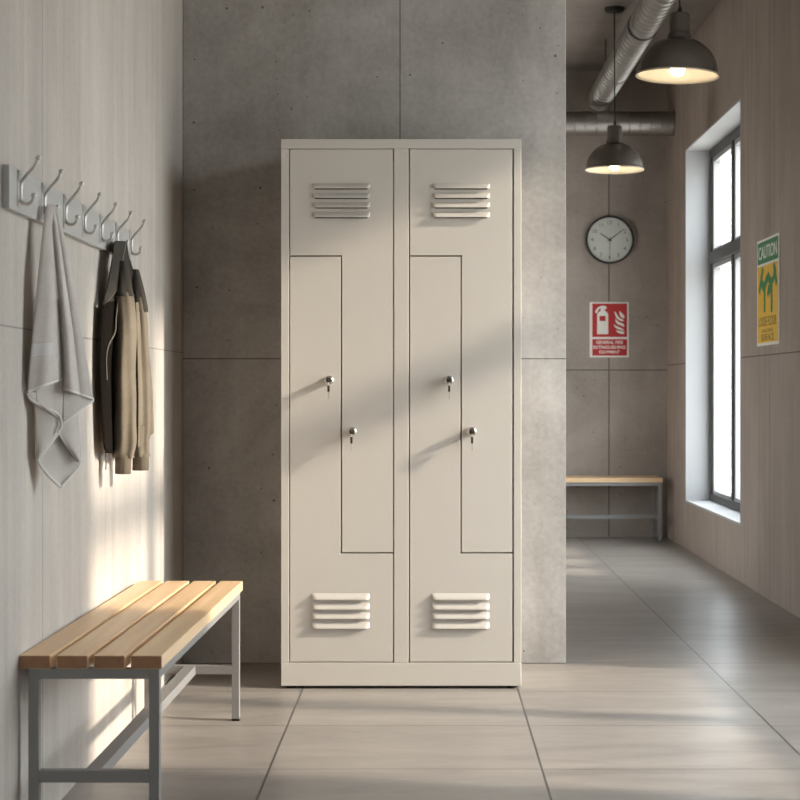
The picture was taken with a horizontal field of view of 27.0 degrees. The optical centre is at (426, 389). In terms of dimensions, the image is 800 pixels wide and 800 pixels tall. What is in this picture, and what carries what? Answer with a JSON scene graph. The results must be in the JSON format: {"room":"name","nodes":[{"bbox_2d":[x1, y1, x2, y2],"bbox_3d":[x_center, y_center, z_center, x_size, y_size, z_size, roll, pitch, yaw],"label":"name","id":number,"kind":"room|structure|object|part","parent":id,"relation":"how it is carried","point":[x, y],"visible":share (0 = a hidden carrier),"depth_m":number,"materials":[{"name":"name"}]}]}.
{"room":"changing room","nodes":[
{"label":"changing room","id":0,"kind":"room"},
{"bbox_2d":[0,0,182,799],"bbox_3d":[-0.975,-0.574,4.450,0.200,3.107,13.700,0,0,0],"label":"wall","id":1,"kind":"structure","parent":0,"point":[93,89],"depth_m":4.27,"materials":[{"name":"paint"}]},
{"bbox_2d":[2,155,145,261],"bbox_3d":[-0.843,-0.434,4.147,0.063,0.120,1.445,0,0,0],"label":"hook rack","id":2,"kind":"object","parent":1,"relation":"attached to","point":[23,195],"visible":0.98,"depth_m":3.93,"materials":[{"name":"silver metal"}]},
{"bbox_2d":[26,204,93,487],"bbox_3d":[-0.816,-0.097,3.698,0.062,0.632,0.224,0,0,24],"label":"towel","id":3,"kind":"object","parent":2,"relation":"hanging from","point":[59,387],"visible":1,"depth_m":3.69,"materials":[{"name":"grey fabric"}]},
{"bbox_3d":[-0.836,-0.202,3.649,0.032,0.410,0.112,0,0,14],"label":"panel","id":4,"kind":"part","parent":3,"relation":"part of","materials":[{"name":"white fabric"}]},
{"bbox_3d":[-0.784,-0.193,3.725,0.046,0.426,0.119,0,0,42],"label":"panel","id":5,"kind":"part","parent":3,"relation":"part of","materials":[{"name":"grey fabric"}]},
{"bbox_2d":[100,241,153,473],"bbox_3d":[-0.812,-0.090,4.527,0.099,0.628,0.359,0,0,0],"label":"jacket","id":6,"kind":"object","parent":2,"relation":"hanging from","point":[126,390],"visible":1,"depth_m":4.44,"materials":[{"name":"fabric"}]},
{"bbox_3d":[-0.841,-0.035,4.411,0.010,0.414,0.130,0,0,9],"label":"panel","id":7,"kind":"part","parent":6,"relation":"part of","materials":[{"name":"black fabric"}]},
{"bbox_2d":[102,241,125,304],"bbox_3d":[-0.835,-0.313,4.447,0.035,0.183,0.174,0,0,0],"label":"hood","id":8,"kind":"object","parent":6,"relation":"attached to","point":[115,294],"depth_m":4.45,"materials":[{"name":"grey fabric"}]},
{"bbox_2d":[118,241,132,286],"bbox_3d":[-0.811,-0.311,4.536,0.024,0.187,0.131,0,0,13],"label":"hood","id":9,"kind":"object","parent":6,"relation":"attached to","point":[125,269],"depth_m":4.48,"materials":[{"name":"grey fabric"}]},
{"bbox_3d":[-0.783,-0.044,4.597,0.018,0.396,0.104,0,0,15],"label":"panel","id":10,"kind":"part","parent":6,"relation":"part of","materials":[{"name":"fabric"}]},
{"bbox_2d":[183,0,565,663],"bbox_3d":[-0.189,-0.574,6.030,1.372,3.107,0.140,0,0,0],"label":"wall","id":11,"kind":"structure","parent":0,"point":[257,74],"depth_m":5.96,"materials":[{"name":"concrete"}]},
{"bbox_2d":[61,537,799,799],"bbox_3d":[0.412,1.040,4.450,2.975,0.120,13.700,0,0,0],"label":"floor","id":12,"kind":"structure","parent":0,"point":[679,679],"depth_m":4.98,"materials":[{"name":"tile"}]},
{"bbox_2d":[19,581,242,799],"bbox_3d":[-0.711,0.774,4.260,0.307,0.412,1.395,0,0,1],"label":"bench","id":13,"kind":"object","parent":12,"relation":"on","point":[149,626],"visible":1,"depth_m":3.81,"materials":[{"name":"brown wood"}]},
{"bbox_3d":[-0.844,0.785,3.582,0.022,0.377,0.022,0,0,1],"label":"leg","id":14,"kind":"part","parent":13,"relation":"part of","materials":[{"name":"grey metal"}]},
{"bbox_3d":[-0.714,0.608,3.580,0.237,0.022,0.022,0,0,1],"label":"rail","id":15,"kind":"part","parent":13,"relation":"part of","materials":[{"name":"grey metal"}]},
{"bbox_3d":[-0.714,0.829,3.580,0.237,0.026,0.022,0,0,1],"label":"cross rail","id":16,"kind":"part","parent":13,"relation":"part of","materials":[{"name":"grey metal"}]},
{"bbox_3d":[-0.826,0.785,4.942,0.022,0.377,0.022,0,0,1],"label":"leg","id":17,"kind":"part","parent":13,"relation":"part of","materials":[{"name":"grey metal"}]},
{"bbox_3d":[-0.585,0.785,3.579,0.022,0.377,0.022,0,0,1],"label":"leg","id":18,"kind":"part","parent":13,"relation":"part of","materials":[{"name":"grey metal"}]},
{"bbox_3d":[-0.697,0.829,4.941,0.237,0.026,0.022,0,0,1],"label":"cross rail","id":19,"kind":"part","parent":13,"relation":"part of","materials":[{"name":"grey metal"}]},
{"bbox_3d":[-0.576,0.608,4.259,0.022,0.022,1.338,0,0,1],"label":"rail","id":20,"kind":"part","parent":13,"relation":"part of","materials":[{"name":"grey metal"}]},
{"bbox_3d":[-0.567,0.785,4.939,0.022,0.377,0.022,0,0,1],"label":"leg","id":21,"kind":"part","parent":13,"relation":"part of","materials":[{"name":"grey metal"}]},
{"bbox_2d":[281,139,520,687],"bbox_3d":[-0.085,0.079,5.691,0.788,1.803,0.523,0,0,0],"label":"locker","id":22,"kind":"object","parent":12,"relation":"on","point":[401,258],"visible":1,"depth_m":5.46,"materials":[{"name":"metal"}]},
{"bbox_2d":[327,378,329,398],"bbox_3d":[-0.321,-0.005,5.424,0.007,0.068,0.026,0,0,0],"label":"key","id":23,"kind":"object","parent":22,"relation":"hanging from","point":[328,385],"visible":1,"depth_m":5.42,"materials":[{"name":"silver metal"}]},
{"bbox_3d":[-0.280,0.227,5.471,0.338,1.329,0.019,0,0,0],"label":"door","id":24,"kind":"part","parent":22,"relation":"part of","materials":[{"name":"paint"}]},
{"bbox_3d":[-0.280,-0.129,5.471,0.338,1.322,0.019,0,0,0],"label":"door","id":25,"kind":"part","parent":22,"relation":"part of","materials":[{"name":"paint"}]},
{"bbox_2d":[350,430,352,449],"bbox_3d":[-0.246,0.163,5.424,0.007,0.068,0.026,0,0,0],"label":"key","id":26,"kind":"object","parent":22,"relation":"hanging from","point":[351,437],"visible":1,"depth_m":5.42,"materials":[{"name":"silver metal"}]},
{"bbox_3d":[0.112,0.227,5.471,0.336,1.329,0.019,0,0,0],"label":"door","id":27,"kind":"part","parent":22,"relation":"part of","materials":[{"name":"paint"}]},
{"bbox_3d":[0.112,-0.129,5.471,0.336,1.322,0.019,0,0,0],"label":"door","id":28,"kind":"part","parent":22,"relation":"part of","materials":[{"name":"paint"}]},
{"bbox_2d":[566,476,662,541],"bbox_3d":[0.826,0.774,10.903,1.395,0.412,0.307,0,0,0],"label":"bench","id":29,"kind":"object","parent":12,"relation":"on","point":[653,481],"visible":0.53,"depth_m":10.76,"materials":[{"name":"grey metal"}]},
{"bbox_3d":[0.826,0.608,10.768,1.338,0.022,0.022,0,0,0],"label":"rail","id":30,"kind":"part","parent":29,"relation":"part of","materials":[{"name":"grey metal"}]},
{"bbox_3d":[1.506,0.785,11.028,0.022,0.377,0.022,0,0,0],"label":"leg","id":31,"kind":"part","parent":29,"relation":"part of","materials":[{"name":"grey metal"}]},
{"bbox_3d":[1.506,0.785,10.768,0.022,0.377,0.022,0,0,0],"label":"leg","id":32,"kind":"part","parent":29,"relation":"part of","materials":[{"name":"grey metal"}]},
{"bbox_2d":[566,71,666,536],"bbox_3d":[0.362,-0.574,11.200,2.475,3.107,0.200,0,0,0],"label":"wall","id":33,"kind":"structure","parent":0,"point":[616,407],"depth_m":11.10,"materials":[{"name":"concrete"}]},
{"bbox_2d":[590,302,628,356],"bbox_3d":[1.215,-0.402,11.096,0.261,0.368,0.006,0,0,0],"label":"fire sign","id":34,"kind":"object","parent":33,"relation":"attached to","point":[609,321],"visible":1,"depth_m":11.10,"materials":[{"name":"red plastic"}]},
{"bbox_2d":[586,215,633,263],"bbox_3d":[1.217,-1.000,11.080,0.320,0.320,0.038,0,0,0],"label":"wall clock","id":35,"kind":"object","parent":33,"relation":"attached to","point":[609,239],"visible":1,"depth_m":11.08,"materials":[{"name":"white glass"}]},
{"bbox_2d":[566,111,675,136],"bbox_3d":[0.362,-1.725,10.780,2.471,0.166,0.166,0,0,0],"label":"ventilation duct","id":36,"kind":"object","parent":33,"relation":"attached to","point":[578,123],"visible":0.25,"depth_m":10.71,"materials":[{"name":"silver metal"}]},
{"bbox_2d":[566,0,719,70],"bbox_3d":[0.412,-2.202,4.450,2.975,0.150,13.700,0,0,0],"label":"ceiling","id":37,"kind":"structure","parent":0,"point":[588,26],"depth_m":9.74,"materials":[{"name":"concrete"}]},
{"bbox_2d":[585,6,643,173],"bbox_3d":[1.048,-1.674,9.270,0.329,0.903,0.329,1,0,0],"label":"pendant lamp","id":38,"kind":"object","parent":37,"relation":"hanging from","point":[612,157],"visible":1,"depth_m":9.21,"materials":[{"name":"black metal"}]},
{"bbox_2d":[606,121,622,142],"bbox_3d":[1.045,-1.433,9.270,0.093,0.128,0.093,0,0,0],"label":"socket","id":39,"kind":"object","parent":38,"relation":"attached to","point":[614,132],"depth_m":9.23,"materials":[{"name":"black metal"}]},
{"bbox_3d":[1.044,-1.298,9.270,0.324,0.148,0.324,1,0,0],"label":"lamp shade","id":40,"kind":"part","parent":38,"relation":"part of","materials":[{"name":"black metal"}]},
{"bbox_3d":[1.044,-1.794,9.270,0.010,0.629,0.008,0,0,0],"label":"cord","id":41,"kind":"part","parent":38,"relation":"part of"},
{"bbox_3d":[1.044,-1.275,9.270,0.058,0.100,0.058,1,0,0],"label":"bulb","id":42,"kind":"part","parent":38,"relation":"part of","materials":[{"name":"beige glass"}]},
{"bbox_2d":[588,0,676,110],"bbox_3d":[1.150,-1.991,4.454,0.168,0.270,13.288,0,0,0],"label":"ventilation duct","id":43,"kind":"object","parent":37,"relation":"hanging from","point":[648,16],"visible":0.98,"depth_m":9.20,"materials":[{"name":"silver metal"}]},
{"bbox_2d":[635,0,719,83],"bbox_3d":[0.985,-1.678,6.550,0.329,0.902,0.329,0,0,15],"label":"pendant lamp","id":44,"kind":"object","parent":37,"relation":"hanging from","point":[678,58],"visible":1,"depth_m":6.48,"materials":[{"name":"black metal"}]},
{"bbox_3d":[0.988,-1.308,6.550,0.324,0.148,0.324,2,0,0],"label":"lamp shade","id":45,"kind":"part","parent":44,"relation":"part of","materials":[{"name":"black metal"}]},
{"bbox_3d":[0.987,-1.285,6.550,0.058,0.100,0.058,2,0,0],"label":"bulb","id":46,"kind":"part","parent":44,"relation":"part of","materials":[{"name":"beige glass"}]},
{"bbox_2d":[667,7,690,37],"bbox_3d":[0.991,-1.442,6.550,0.093,0.130,0.093,0,0,0],"label":"socket","id":47,"kind":"object","parent":44,"relation":"attached to","point":[679,22],"depth_m":6.51,"materials":[{"name":"black metal"}]},
{"bbox_2d":[667,0,799,617],"bbox_3d":[1.708,-0.574,4.450,0.215,3.107,13.300,0,0,0],"label":"wall","id":48,"kind":"structure","parent":0,"point":[754,45],"depth_m":8.11,"materials":[{"name":"wood panelling"}]},
{"bbox_2d":[685,98,740,525],"bbox_3d":[1.707,-0.399,9.395,0.216,2.182,1.810,0,0,0],"label":"window","id":49,"kind":"structure","parent":48,"relation":"in","point":[705,256],"depth_m":10.29,"materials":[{"name":"white paint"}]},
{"bbox_3d":[1.778,-1.137,9.900,0.042,0.583,0.676,0,0,0],"label":"sash","id":50,"kind":"part","parent":49,"relation":"part of","materials":[{"name":"white glass"}]},
{"bbox_3d":[1.778,-0.069,9.900,0.042,1.413,0.676,0,0,0],"label":"sash","id":51,"kind":"part","parent":49,"relation":"part of","materials":[{"name":"white glass"}]},
{"bbox_3d":[1.775,-0.399,9.395,0.060,2.158,1.786,0,0,0],"label":"frame","id":52,"kind":"part","parent":49,"relation":"part of","materials":[{"name":"metal"}]},
{"bbox_3d":[1.778,-1.137,9.280,0.042,0.583,0.476,0,0,0],"label":"sash","id":53,"kind":"part","parent":49,"relation":"part of","materials":[{"name":"white glass"}]},
{"bbox_3d":[1.778,-0.069,9.280,0.042,1.413,0.476,0,0,0],"label":"sash","id":54,"kind":"part","parent":49,"relation":"part of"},
{"bbox_2d":[757,232,779,346],"bbox_3d":[1.596,-0.463,7.797,0.006,0.505,0.500,0,0,0],"label":"caution sign","id":55,"kind":"object","parent":48,"relation":"attached to","point":[768,249],"visible":1,"depth_m":7.77,"materials":[{"name":"yellow plastic"}]}
]}

